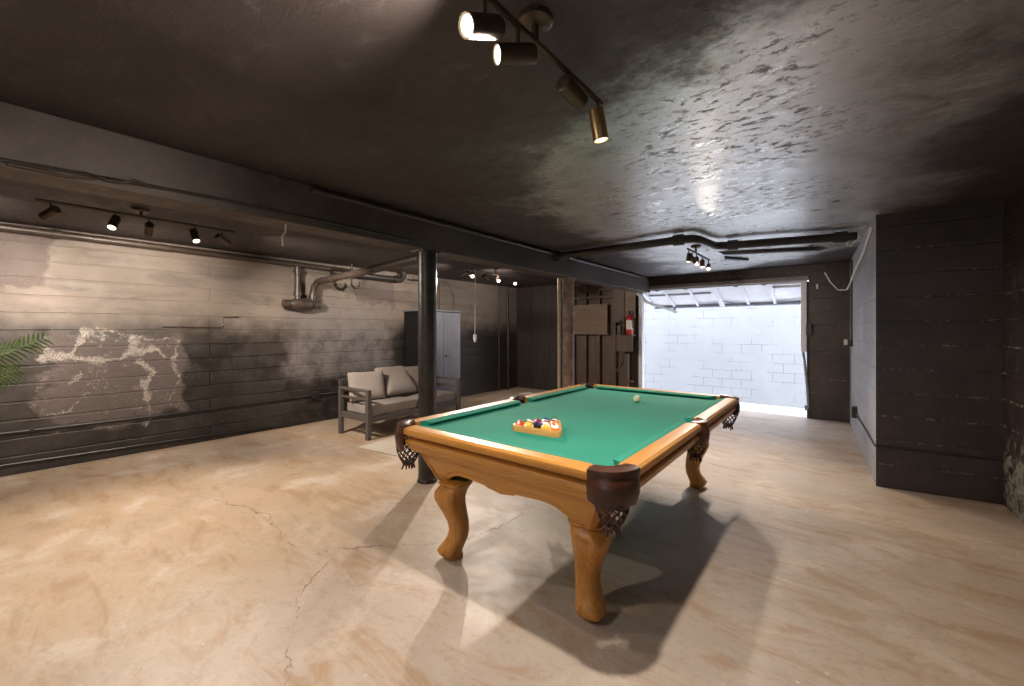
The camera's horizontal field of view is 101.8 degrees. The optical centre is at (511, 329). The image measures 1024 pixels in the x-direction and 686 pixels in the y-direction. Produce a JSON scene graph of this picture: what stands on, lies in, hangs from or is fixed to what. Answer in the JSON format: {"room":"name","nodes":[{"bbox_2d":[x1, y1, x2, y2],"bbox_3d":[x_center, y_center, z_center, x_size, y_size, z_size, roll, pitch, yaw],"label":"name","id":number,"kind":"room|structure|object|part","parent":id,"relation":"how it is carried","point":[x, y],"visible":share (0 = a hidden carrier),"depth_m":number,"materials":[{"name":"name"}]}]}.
{"room":"basement game room","nodes":[
{"label":"basement game room","id":0,"kind":"room"},
{"bbox_2d":[0,222,515,476],"bbox_3d":[-3.466,0.175,5.345,0.200,2.300,11.650,0,0,39],"label":"wall","id":1,"kind":"structure","parent":0,"point":[104,309],"depth_m":4.77,"materials":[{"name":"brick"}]},
{"bbox_2d":[0,425,292,466],"bbox_3d":[-4.916,1.266,3.337,0.020,0.110,6.101,0,0,39],"label":"cable","id":2,"kind":"object","parent":1,"relation":"attached to","point":[50,458],"visible":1,"depth_m":4.42,"materials":[{"name":"black paint"}]},
{"bbox_2d":[0,223,353,270],"bbox_3d":[-4.585,-0.910,3.649,0.090,0.113,7.100,0,0,39],"label":"drain pipe","id":3,"kind":"object","parent":1,"relation":"attached to","point":[54,233],"visible":0.88,"depth_m":4.45,"materials":[{"name":"black metal"}]},
{"bbox_2d":[162,316,238,327],"bbox_3d":[-3.660,-0.098,4.925,0.016,0.148,0.750,0,0,39],"label":"cable","id":4,"kind":"object","parent":1,"relation":"attached to","point":[233,316],"visible":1,"depth_m":4.90,"materials":[{"name":"brown paint"}]},
{"bbox_2d":[0,371,506,434],"bbox_3d":[-3.443,0.930,5.167,0.053,0.100,10.800,0,0,39],"label":"conduit","id":5,"kind":"object","parent":1,"relation":"attached to","point":[315,394],"visible":0.94,"depth_m":4.69,"materials":[{"name":"black metal"}]},
{"bbox_2d":[281,266,320,310],"bbox_3d":[-2.881,-0.571,5.724,0.213,0.599,0.510,0,0,39],"label":"trap","id":6,"kind":"object","parent":1,"relation":"attached to","point":[298,303],"visible":1,"depth_m":5.67,"materials":[{"name":"brown paint"}]},
{"bbox_2d":[315,254,417,283],"bbox_3d":[-1.757,-0.664,4.784,0.112,0.125,2.807,0,0,-42],"label":"pipe","id":7,"kind":"object","parent":6,"relation":"attached to","point":[413,259],"visible":0.94,"depth_m":4.45,"materials":[{"name":"black metal"}]},
{"bbox_2d":[412,279,439,309],"bbox_3d":[-1.508,-0.613,7.340,0.022,0.526,0.611,0,0,39],"label":"pipe","id":8,"kind":"object","parent":1,"relation":"attached to","point":[412,279],"visible":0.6,"depth_m":7.56,"materials":[{"name":"black metal"}]},
{"bbox_2d":[498,285,499,390],"bbox_3d":[-0.290,0.175,9.112,0.036,2.300,0.036,0,0,39],"label":"riser pipe","id":9,"kind":"object","parent":1,"relation":"attached to","point":[498,285],"visible":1,"depth_m":9.10,"materials":[{"name":"black metal"}]},
{"bbox_2d":[0,387,1023,685],"bbox_3d":[-0.703,1.400,3.083,7.340,0.150,11.550,0,0,39],"label":"floor","id":10,"kind":"structure","parent":0,"point":[298,555],"depth_m":2.21,"materials":[{"name":"concrete"}]},
{"bbox_2d":[0,331,53,391],"bbox_3d":[-3.986,0.667,2.569,1.244,1.315,1.248,0,0,-30],"label":"potted palm","id":11,"kind":"object","parent":10,"relation":"on","point":[42,335],"visible":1,"depth_m":3.19,"materials":[{"name":"plant"}]},
{"bbox_2d":[358,436,417,457],"bbox_3d":[-0.933,1.321,5.223,0.840,0.008,1.750,0,0,31],"label":"rug","id":12,"kind":"object","parent":10,"relation":"on","point":[387,446],"visible":0.24,"depth_m":4.66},
{"bbox_2d":[338,376,460,440],"bbox_3d":[-1.536,0.981,5.821,0.727,0.688,1.600,0,0,36],"label":"sofa","id":13,"kind":"object","parent":10,"relation":"on","point":[365,410],"visible":0.72,"depth_m":5.32,"materials":[{"name":"grey wood"}]},
{"bbox_3d":[-2.194,1.039,5.342,0.060,0.572,0.050,0,0,36],"label":"leg","id":14,"kind":"part","parent":13,"relation":"part of","materials":[{"name":"grey wood"}]},
{"bbox_3d":[-1.781,0.852,6.000,0.121,0.431,1.500,0,0,36],"label":"frame","id":15,"kind":"part","parent":13,"relation":"part of","materials":[{"name":"grey wood"}]},
{"bbox_3d":[-1.960,0.916,5.171,0.640,0.387,0.050,0,0,36],"label":"armrest","id":16,"kind":"part","parent":13,"relation":"part of","materials":[{"name":"grey wood"}]},
{"bbox_2d":[347,371,385,401],"bbox_3d":[-1.890,0.725,5.414,0.452,0.363,0.219,0,0,-34],"label":"cushion","id":17,"kind":"object","parent":13,"relation":"on","point":[373,381],"visible":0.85,"depth_m":5.36,"materials":[{"name":"beige fabric"}]},
{"bbox_3d":[-1.727,1.039,4.999,0.060,0.572,0.050,0,0,36],"label":"leg","id":18,"kind":"part","parent":13,"relation":"part of","materials":[{"name":"grey wood"}]},
{"bbox_2d":[347,395,416,415],"bbox_3d":[-1.704,0.976,5.488,0.530,0.143,0.710,0,0,36],"label":"seat cushion","id":19,"kind":"object","parent":13,"relation":"on","point":[398,403],"depth_m":5.31,"materials":[{"name":"beige fabric"}]},
{"bbox_2d":[374,366,416,395],"bbox_3d":[-1.621,0.700,5.801,0.346,0.369,0.492,0,0,39],"label":"cushion","id":20,"kind":"object","parent":13,"relation":"on","point":[397,380],"visible":0.86,"depth_m":5.73,"materials":[{"name":"beige fabric"}]},
{"bbox_3d":[-1.509,1.085,5.801,0.620,0.070,1.500,0,0,36],"label":"seat frame","id":21,"kind":"part","parent":13,"relation":"part of","materials":[{"name":"grey wood"}]},
{"bbox_2d":[404,366,417,393],"bbox_3d":[-1.380,0.725,6.184,0.214,0.384,0.591,0,0,37],"label":"cushion","id":22,"kind":"object","parent":13,"relation":"on","point":[412,370],"visible":0.21,"depth_m":6.04,"materials":[{"name":"beige fabric"}]},
{"bbox_2d":[397,390,454,406],"bbox_3d":[-1.269,0.976,6.081,0.530,0.143,0.710,0,0,36],"label":"seat cushion","id":23,"kind":"object","parent":13,"relation":"on","point":[447,397],"depth_m":6.01,"materials":[{"name":"beige fabric"}]},
{"bbox_3d":[-1.042,0.916,6.420,0.640,0.387,0.050,0,0,36],"label":"armrest","id":24,"kind":"part","parent":13,"relation":"part of","materials":[{"name":"grey wood"}]},
{"bbox_3d":[-0.809,1.039,6.248,0.060,0.572,0.050,0,0,36],"label":"leg","id":25,"kind":"part","parent":13,"relation":"part of","materials":[{"name":"grey wood"}]},
{"bbox_2d":[411,248,440,483],"bbox_3d":[-0.748,0.315,3.662,0.190,2.020,0.208,0,0,39],"label":"steel post","id":26,"kind":"object","parent":10,"relation":"on","point":[427,259],"visible":0.84,"depth_m":3.59,"materials":[{"name":"black metal"}]},
{"bbox_3d":[-0.759,-0.688,3.671,0.160,0.014,0.208,0,0,39],"label":"plate","id":27,"kind":"part","parent":26,"relation":"part of","materials":[{"name":"black metal"}]},
{"bbox_2d":[404,309,460,407],"bbox_3d":[-1.376,0.490,7.306,0.589,1.670,0.830,0,0,39],"label":"wardrobe","id":28,"kind":"object","parent":10,"relation":"on","point":[448,321],"visible":0.59,"depth_m":7.16,"materials":[{"name":"metal"}]},
{"bbox_3d":[-1.308,0.475,6.994,0.024,1.560,0.396,0,0,39],"label":"door","id":29,"kind":"part","parent":28,"relation":"part of","materials":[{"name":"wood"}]},
{"bbox_3d":[-1.057,0.475,7.310,0.024,1.560,0.396,0,0,39],"label":"door","id":30,"kind":"part","parent":28,"relation":"part of","materials":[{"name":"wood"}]},
{"bbox_2d":[506,286,509,389],"bbox_3d":[-0.087,0.175,9.270,0.102,2.300,0.105,0,0,39],"label":"pipe","id":31,"kind":"object","parent":10,"relation":"on","point":[507,313],"visible":1,"depth_m":9.24,"materials":[{"name":"black metal"}]},
{"bbox_2d":[558,277,575,387],"bbox_3d":[0.746,0.315,5.541,0.187,2.020,0.203,0,0,39],"label":"steel post","id":32,"kind":"object","parent":10,"relation":"on","point":[568,282],"visible":0.7,"depth_m":5.47,"materials":[{"name":"black metal"}]},
{"bbox_2d":[558,279,560,388],"bbox_3d":[0.632,0.315,5.580,0.038,2.020,0.040,0,0,39],"label":"conduit pipe","id":33,"kind":"object","parent":32,"relation":"attached to","point":[559,280],"visible":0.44,"depth_m":5.56,"materials":[{"name":"plastic"}]},
{"bbox_2d":[395,383,739,621],"bbox_3d":[0.593,0.937,2.985,1.528,0.776,2.469,0,0,38],"label":"pool table","id":34,"kind":"object","parent":10,"relation":"on","point":[611,444],"visible":0.98,"depth_m":2.25,"materials":[{"name":"brown wood"}]},
{"bbox_3d":[-0.480,0.789,2.483,0.182,0.192,0.062,0,0,-2],"label":"corner post","id":35,"kind":"part","parent":34,"relation":"part of","materials":[{"name":"brown wood"}]},
{"bbox_3d":[-0.341,1.099,2.433,0.192,0.452,0.192,0,0,38],"label":"leg","id":36,"kind":"part","parent":34,"relation":"part of","materials":[{"name":"brown wood"}]},
{"bbox_3d":[-0.298,0.630,2.946,0.120,0.146,0.995,0,0,38],"label":"rail","id":37,"kind":"part","parent":34,"relation":"part of","materials":[{"name":"brown wood"}]},
{"bbox_2d":[420,400,520,425],"bbox_3d":[-0.239,0.576,2.926,0.056,0.030,0.982,0,0,38],"label":"cushion","id":38,"kind":"object","parent":34,"relation":"on","point":[461,415],"depth_m":2.84,"materials":[{"name":"green fabric"}]},
{"bbox_3d":[-0.124,0.630,2.067,1.180,0.146,0.120,0,0,38],"label":"rail","id":39,"kind":"part","parent":34,"relation":"part of","materials":[{"name":"brown wood"}]},
{"bbox_2d":[422,426,591,463],"bbox_3d":[-0.088,0.576,2.112,1.126,0.030,0.056,0,0,38],"label":"cushion","id":40,"kind":"object","parent":34,"relation":"on","point":[427,427],"depth_m":2.02,"materials":[{"name":"green fabric"}]},
{"bbox_3d":[-0.066,0.784,2.141,1.160,0.182,0.108,0,0,38],"label":"apron panel","id":41,"kind":"part","parent":34,"relation":"part of","materials":[{"name":"brown wood"}]},
{"bbox_2d":[515,420,523,425],"bbox_3d":[0.048,0.561,2.456,0.057,0.057,0.057,0,0,17],"label":"ball","id":42,"kind":"object","parent":34,"relation":"on","point":[519,422],"visible":0.56,"depth_m":2.44,"materials":[{"name":"red plastic"}]},
{"bbox_2d":[524,421,532,426],"bbox_3d":[0.095,0.561,2.423,0.057,0.057,0.057,0,0,-39],"label":"ball","id":43,"kind":"object","parent":34,"relation":"on","point":[527,424],"visible":0.53,"depth_m":2.40,"materials":[{"name":"yellow plastic"}]},
{"bbox_2d":[532,423,540,428],"bbox_3d":[0.142,0.561,2.391,0.057,0.057,0.057,0,0,41],"label":"ball","id":44,"kind":"object","parent":34,"relation":"on","point":[535,425],"visible":0.56,"depth_m":2.37,"materials":[{"name":"black plastic"}]},
{"bbox_2d":[513,420,561,436],"bbox_3d":[0.199,0.573,2.473,0.316,0.034,0.284,0,0,35],"label":"ball rack","id":45,"kind":"object","parent":34,"relation":"on","point":[543,432],"visible":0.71,"depth_m":2.35,"materials":[{"name":"brown wood"}]},
{"bbox_2d":[541,424,549,429],"bbox_3d":[0.190,0.561,2.358,0.057,0.057,0.057,0,0,8],"label":"ball","id":46,"kind":"object","parent":34,"relation":"on","point":[544,426],"visible":0.54,"depth_m":2.34,"materials":[{"name":"yellow plastic"}]},
{"bbox_2d":[549,425,559,430],"bbox_3d":[0.238,0.561,2.325,0.056,0.057,0.057,0,0,-17],"label":"ball","id":47,"kind":"object","parent":34,"relation":"on","point":[554,427],"visible":0.58,"depth_m":2.31,"materials":[{"name":"plastic"}]},
{"bbox_3d":[0.416,0.630,3.859,0.120,0.146,0.995,0,0,38],"label":"rail","id":48,"kind":"part","parent":34,"relation":"part of","materials":[{"name":"brown wood"}]},
{"bbox_2d":[527,385,586,401],"bbox_3d":[0.449,0.576,3.807,0.056,0.030,0.982,0,0,38],"label":"cushion","id":49,"kind":"object","parent":34,"relation":"on","point":[553,394],"depth_m":3.73,"materials":[{"name":"green fabric"}]},
{"bbox_3d":[0.362,1.099,1.935,0.192,0.452,0.192,0,0,38],"label":"leg","id":50,"kind":"part","parent":34,"relation":"part of","materials":[{"name":"brown wood"}]},
{"bbox_3d":[0.366,0.789,1.821,0.062,0.192,0.182,0,0,-12],"label":"corner post","id":51,"kind":"part","parent":34,"relation":"part of","materials":[{"name":"brown wood"}]},
{"bbox_2d":[633,395,640,401],"bbox_3d":[1.023,0.561,3.403,0.057,0.057,0.057,0,0,39],"label":"cue ball","id":52,"kind":"object","parent":34,"relation":"on","point":[636,398],"visible":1,"depth_m":3.38,"materials":[{"name":"beige plastic"}]},
{"bbox_2d":[613,422,685,464],"bbox_3d":[0.738,0.576,2.162,0.056,0.030,0.982,0,0,38],"label":"cushion","id":53,"kind":"object","parent":34,"relation":"on","point":[633,452],"depth_m":2.04,"materials":[{"name":"green fabric"}]},
{"bbox_2d":[596,385,715,399],"bbox_3d":[1.275,0.576,3.857,1.126,0.030,0.056,0,0,38],"label":"cushion","id":54,"kind":"object","parent":34,"relation":"on","point":[599,387],"depth_m":3.80,"materials":[{"name":"green fabric"}]},
{"bbox_3d":[1.311,0.630,3.903,1.180,0.146,0.120,0,0,38],"label":"rail","id":55,"kind":"part","parent":34,"relation":"part of","materials":[{"name":"brown wood"}]},
{"bbox_3d":[0.771,0.630,2.111,0.120,0.146,0.995,0,0,38],"label":"rail","id":56,"kind":"part","parent":34,"relation":"part of","materials":[{"name":"brown wood"}]},
{"bbox_3d":[1.554,1.099,3.516,0.192,0.452,0.192,0,0,38],"label":"leg","id":57,"kind":"part","parent":34,"relation":"part of","materials":[{"name":"brown wood"}]},
{"bbox_2d":[684,398,724,422],"bbox_3d":[1.426,0.576,3.043,0.056,0.030,0.982,0,0,38],"label":"cushion","id":58,"kind":"object","parent":34,"relation":"on","point":[692,417],"depth_m":2.89,"materials":[{"name":"green fabric"}]},
{"bbox_3d":[1.484,0.630,3.024,0.120,0.146,0.995,0,0,38],"label":"rail","id":59,"kind":"part","parent":34,"relation":"part of","materials":[{"name":"brown wood"}]},
{"bbox_2d":[614,335,635,386],"bbox_3d":[2.142,0.708,7.909,0.376,1.235,0.185,0,0,39],"label":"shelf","id":60,"kind":"object","parent":10,"relation":"on","point":[624,343],"visible":0.93,"depth_m":7.82,"materials":[{"name":"brown wood"}]},
{"bbox_2d":[616,320,621,363],"bbox_3d":[2.057,0.235,8.005,0.117,0.861,0.070,0,0,39],"label":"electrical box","id":61,"kind":"object","parent":60,"relation":"attached to","point":[619,327],"visible":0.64,"depth_m":7.98,"materials":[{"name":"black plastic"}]},
{"bbox_3d":[2.161,0.885,7.839,0.080,0.880,0.060,0,0,39],"label":"post","id":62,"kind":"part","parent":60,"relation":"part of","materials":[{"name":"brown wood"}]},
{"bbox_2d":[626,311,633,334],"bbox_3d":[2.214,-0.135,7.822,0.134,0.450,0.140,0,0,1],"label":"fire extinguisher","id":63,"kind":"object","parent":60,"relation":"on","point":[629,319],"visible":1,"depth_m":7.77,"materials":[{"name":"metal"}]},
{"bbox_2d":[0,0,1023,287],"bbox_3d":[-0.617,-1.075,3.111,7.440,0.200,11.700,0,0,39],"label":"ceiling","id":64,"kind":"structure","parent":0,"point":[726,120],"depth_m":1.86,"materials":[{"name":"paint"}]},
{"bbox_2d":[35,198,234,246],"bbox_3d":[-2.951,-0.863,3.384,0.147,0.224,1.220,0,0,39],"label":"track light","id":65,"kind":"object","parent":64,"relation":"attached to","point":[52,211],"visible":1,"depth_m":3.30,"materials":[{"name":"brown metal"}]},
{"bbox_2d":[0,101,649,292],"bbox_3d":[-1.016,-0.835,3.396,0.220,0.280,11.250,0,0,39],"label":"ceiling beam","id":66,"kind":"structure","parent":64,"relation":"attached to","point":[26,135],"depth_m":2.41,"materials":[{"name":"paint"}]},
{"bbox_2d":[8,162,146,184],"bbox_3d":[-2.006,-0.728,1.948,0.020,0.057,0.451,0,0,39],"label":"cable tangle","id":67,"kind":"object","parent":66,"relation":"attached to","point":[9,163],"visible":1,"depth_m":1.92,"materials":[{"name":"brown paint"}]},
{"bbox_2d":[0,157,414,241],"bbox_3d":[-2.555,-0.735,1.266,0.016,0.044,5.600,0,0,39],"label":"cable","id":68,"kind":"object","parent":66,"relation":"attached to","point":[1,159],"visible":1,"depth_m":2.27,"materials":[{"name":"black paint"}]},
{"bbox_2d":[281,224,286,245],"bbox_3d":[-1.490,-0.620,2.715,0.017,0.151,0.040,0,0,17],"label":"wire","id":69,"kind":"object","parent":66,"relation":"hanging from","point":[285,225],"visible":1,"depth_m":2.71,"materials":[{"name":"plastic"}]},
{"bbox_2d":[310,186,641,277],"bbox_3d":[0.457,-0.937,5.036,0.050,0.049,5.770,0,0,39],"label":"conduit","id":70,"kind":"object","parent":66,"relation":"attached to","point":[313,190],"visible":1,"depth_m":3.58,"materials":[{"name":"black metal"}]},
{"bbox_2d":[351,264,361,288],"bbox_3d":[-2.340,-0.797,6.245,0.036,0.357,0.176,0,0,39],"label":"pipe","id":71,"kind":"object","parent":64,"relation":"hanging from","point":[360,282],"visible":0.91,"depth_m":6.20,"materials":[{"name":"black metal"}]},
{"bbox_2d":[330,268,405,282],"bbox_3d":[-2.216,-0.877,6.562,0.125,0.196,1.310,0,0,39],"label":"pipe","id":72,"kind":"object","parent":64,"relation":"attached to","point":[394,279],"visible":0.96,"depth_m":6.66,"materials":[{"name":"black metal"}]},
{"bbox_2d":[461,267,519,341],"bbox_3d":[-0.264,-0.400,6.518,0.166,1.150,1.436,0,0,34],"label":"track light","id":73,"kind":"object","parent":64,"relation":"attached to","point":[466,273],"depth_m":6.19,"materials":[{"name":"brown metal"}]},
{"bbox_3d":[-0.534,-0.350,6.010,0.044,1.050,0.036,0,0,39],"label":"hanging cord","id":74,"kind":"part","parent":73,"relation":"part of","materials":[{"name":"white plastic"}]},
{"bbox_3d":[-0.533,-0.403,6.010,0.020,0.945,0.012,0,0,9],"label":"cord","id":75,"kind":"part","parent":73,"relation":"part of","materials":[{"name":"plastic"}]},
{"bbox_2d":[458,0,608,143],"bbox_3d":[-0.147,-0.858,1.032,0.119,0.233,1.632,0,0,39],"label":"track light","id":76,"kind":"object","parent":64,"relation":"attached to","point":[533,21],"visible":1,"depth_m":1.24,"materials":[{"name":"brown metal"}]},
{"bbox_3d":[-0.073,-0.873,1.117,0.010,0.055,0.012,0,0,39],"label":"arm","id":77,"kind":"part","parent":76,"relation":"part of","materials":[{"name":"brown metal"}]},
{"bbox_3d":[0.017,-0.873,1.231,0.010,0.055,0.012,0,0,39],"label":"arm","id":78,"kind":"part","parent":76,"relation":"part of","materials":[{"name":"brown metal"}]},
{"bbox_3d":[0.072,-0.927,1.300,0.022,0.055,0.022,0,0,-29],"label":"stem","id":79,"kind":"part","parent":76,"relation":"part of","materials":[{"name":"brown metal"}]},
{"bbox_2d":[686,245,710,270],"bbox_3d":[2.215,-0.860,4.920,0.110,0.231,0.959,0,0,39],"label":"track light","id":80,"kind":"object","parent":64,"relation":"attached to","point":[689,258],"visible":1,"depth_m":4.80,"materials":[{"name":"brown metal"}]},
{"bbox_2d":[553,231,857,260],"bbox_3d":[1.838,-0.908,4.386,3.031,0.116,0.585,0,0,22],"label":"ceiling pipe","id":81,"kind":"object","parent":64,"relation":"attached to","point":[842,236],"visible":0.98,"depth_m":4.29,"materials":[{"name":"black metal"}]},
{"bbox_2d":[724,256,748,260],"bbox_3d":[3.003,-0.960,5.625,0.450,0.030,0.111,0,0,-21],"label":"batten","id":82,"kind":"object","parent":64,"relation":"attached to","point":[725,257],"depth_m":5.58,"materials":[{"name":"black plastic"}]},
{"bbox_2d":[718,246,825,254],"bbox_3d":[3.148,-0.956,5.050,1.217,0.038,0.150,0,0,17],"label":"batten","id":83,"kind":"object","parent":64,"relation":"attached to","point":[814,248],"visible":1,"depth_m":5.00,"materials":[{"name":"black plastic"}]},
{"bbox_2d":[845,235,860,246],"bbox_3d":[3.446,-0.909,4.213,0.079,0.113,0.127,0,0,-5],"label":"conduit","id":84,"kind":"object","parent":64,"relation":"attached to","point":[859,236],"visible":0.64,"depth_m":4.23,"materials":[{"name":"plastic"}]},
{"bbox_2d":[516,284,562,389],"bbox_3d":[0.750,0.175,9.294,1.480,2.300,0.220,0,0,39],"label":"wall","id":85,"kind":"structure","parent":0,"point":[532,303],"depth_m":9.31,"materials":[{"name":"black wood"}]},
{"bbox_2d":[516,285,562,390],"bbox_3d":[0.678,0.175,9.204,1.480,2.300,0.010,0,0,39],"label":"trim","id":86,"kind":"structure","parent":85,"relation":"attached to","point":[549,336],"depth_m":9.09,"materials":[{"name":"black wood"}]},
{"bbox_2d":[577,285,642,387],"bbox_3d":[1.917,0.175,8.417,1.440,2.300,0.140,0,0,39],"label":"wall","id":87,"kind":"structure","parent":0,"point":[607,340],"depth_m":8.34,"materials":[{"name":"brown wood"}]},
{"bbox_2d":[574,304,607,334],"bbox_3d":[1.590,-0.212,8.455,0.760,0.605,0.023,0,0,39],"label":"plywood board","id":88,"kind":"object","parent":87,"relation":"attached to","point":[588,319],"visible":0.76,"depth_m":8.42,"materials":[{"name":"brown wood"}]},
{"bbox_2d":[574,283,630,386],"bbox_3d":[1.785,0.175,8.375,1.245,2.300,0.090,0,0,39],"label":"trim","id":89,"kind":"structure","parent":87,"relation":"attached to","point":[599,289],"depth_m":8.44,"materials":[{"name":"brown wood"}]},
{"bbox_2d":[614,289,624,322],"bbox_3d":[2.081,-0.530,8.060,0.220,0.770,0.026,0,0,39],"label":"board","id":90,"kind":"object","parent":87,"relation":"attached to","point":[619,295],"visible":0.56,"depth_m":8.05,"materials":[{"name":"brown wood"}]},
{"bbox_2d":[625,291,635,317],"bbox_3d":[2.252,-0.545,7.914,0.190,0.640,0.041,0,0,39],"label":"board","id":91,"kind":"object","parent":87,"relation":"attached to","point":[630,297],"visible":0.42,"depth_m":7.89,"materials":[{"name":"brown wood"}]},
{"bbox_2d":[636,293,677,387],"bbox_3d":[2.701,0.278,7.840,0.815,2.095,0.122,0,0,9],"label":"door frame","id":92,"kind":"structure","parent":87,"relation":"attached to","point":[641,299],"depth_m":7.84,"materials":[{"name":"white paint"}]},
{"bbox_3d":[2.701,-0.543,7.838,0.816,0.455,0.108,0,0,7],"label":"swing arm","id":93,"kind":"part","parent":92,"relation":"part of","materials":[{"name":"white paint"}]},
{"bbox_2d":[650,262,849,422],"bbox_3d":[3.683,0.175,6.974,3.120,2.300,0.200,0,0,39],"label":"wall","id":94,"kind":"structure","parent":0,"point":[829,307],"depth_m":6.12,"materials":[{"name":"paint"}]},
{"bbox_2d":[642,281,800,312],"bbox_3d":[3.663,-0.559,7.383,2.544,0.456,0.795,0,0,39],"label":"garage door","id":95,"kind":"structure","parent":94,"relation":"in","point":[787,292],"depth_m":7.30,"materials":[{"name":"white paint"}]},
{"bbox_3d":[3.093,-0.655,7.710,1.100,0.030,0.035,0,0,39],"label":"cross rail","id":96,"kind":"part","parent":95,"relation":"part of","materials":[{"name":"white metal"}]},
{"bbox_3d":[3.447,-0.743,7.111,2.540,0.061,0.058,0,0,39],"label":"rail","id":97,"kind":"part","parent":95,"relation":"part of","materials":[{"name":"white metal"}]},
{"bbox_3d":[3.881,-0.453,7.657,2.540,0.061,0.058,0,0,39],"label":"rail","id":98,"kind":"part","parent":95,"relation":"part of","materials":[{"name":"white metal"}]},
{"bbox_3d":[4.646,-0.478,6.955,0.432,0.036,0.024,0,0,43],"label":"brace rod","id":99,"kind":"part","parent":95,"relation":"part of","materials":[{"name":"grey paint"}]},
{"bbox_2d":[649,276,808,289],"bbox_3d":[3.423,-0.780,7.033,2.600,0.060,0.070,0,0,39],"label":"trim","id":100,"kind":"structure","parent":94,"relation":"attached to","point":[797,278],"depth_m":6.84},
{"bbox_2d":[801,280,811,418],"bbox_3d":[4.430,0.290,6.254,0.135,2.070,0.135,0,0,39],"label":"door frame","id":101,"kind":"structure","parent":94,"relation":"attached to","point":[806,328],"depth_m":6.22,"materials":[{"name":"white paint"}]},
{"bbox_3d":[4.397,0.235,6.233,0.101,1.861,0.036,0,0,39],"label":"swing arm","id":102,"kind":"part","parent":101,"relation":"part of","materials":[{"name":"grey paint"}]},
{"bbox_2d":[850,201,1002,504],"bbox_3d":[4.320,0.175,4.607,0.878,2.300,3.210,0,0,39],"label":"wall","id":103,"kind":"structure","parent":0,"point":[926,352],"depth_m":3.36,"materials":[{"name":"brick"}]},
{"bbox_2d":[824,225,872,290],"bbox_3d":[3.979,-0.737,4.834,0.241,0.372,2.822,0,0,30],"label":"cable","id":104,"kind":"object","parent":103,"relation":"attached to","point":[871,226],"visible":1,"depth_m":4.51,"materials":[{"name":"plastic"}]},
{"bbox_2d":[849,260,852,345],"bbox_3d":[4.487,-0.357,5.503,0.035,1.145,0.070,0,0,39],"label":"conduit pipe","id":105,"kind":"object","parent":103,"relation":"attached to","point":[851,339],"visible":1,"depth_m":5.49,"materials":[{"name":"black plastic"}]},
{"bbox_2d":[851,406,856,417],"bbox_3d":[4.129,0.990,5.021,0.054,0.130,0.120,0,0,39],"label":"outlet box","id":106,"kind":"object","parent":103,"relation":"attached to","point":[854,408],"visible":1,"depth_m":4.98,"materials":[{"name":"black plastic"}]},
{"bbox_2d":[855,413,1002,461],"bbox_3d":[3.569,0.990,4.131,0.708,0.036,1.885,0,0,13],"label":"conduit","id":107,"kind":"object","parent":103,"relation":"attached to","point":[863,426],"visible":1,"depth_m":3.36,"materials":[{"name":"black paint"}]},
{"bbox_2d":[1003,188,1023,522],"bbox_3d":[2.231,0.175,0.843,0.418,2.300,11.711,0,0,37],"label":"wall","id":108,"kind":"structure","parent":0,"point":[1013,207],"depth_m":2.99,"materials":[{"name":"paint"}]},
{"label":"outside","id":109,"kind":"structure","parent":0,"visible":0},
{"bbox_2d":[644,280,808,408],"bbox_3d":[4.706,0.075,9.930,13.000,3.300,0.200,0,0,39],"label":"wall","id":110,"kind":"structure","parent":109,"point":[752,354],"depth_m":9.55,"materials":[{"name":"white brick"}]},
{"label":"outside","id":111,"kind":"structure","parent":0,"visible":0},
{"bbox_2d":[739,402,806,416],"bbox_3d":[3.772,1.576,8.756,13.000,0.498,2.900,0,0,39],"label":"ground","id":112,"kind":"structure","parent":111,"point":[743,406],"depth_m":7.64,"materials":[{"name":"concrete"}]}
]}

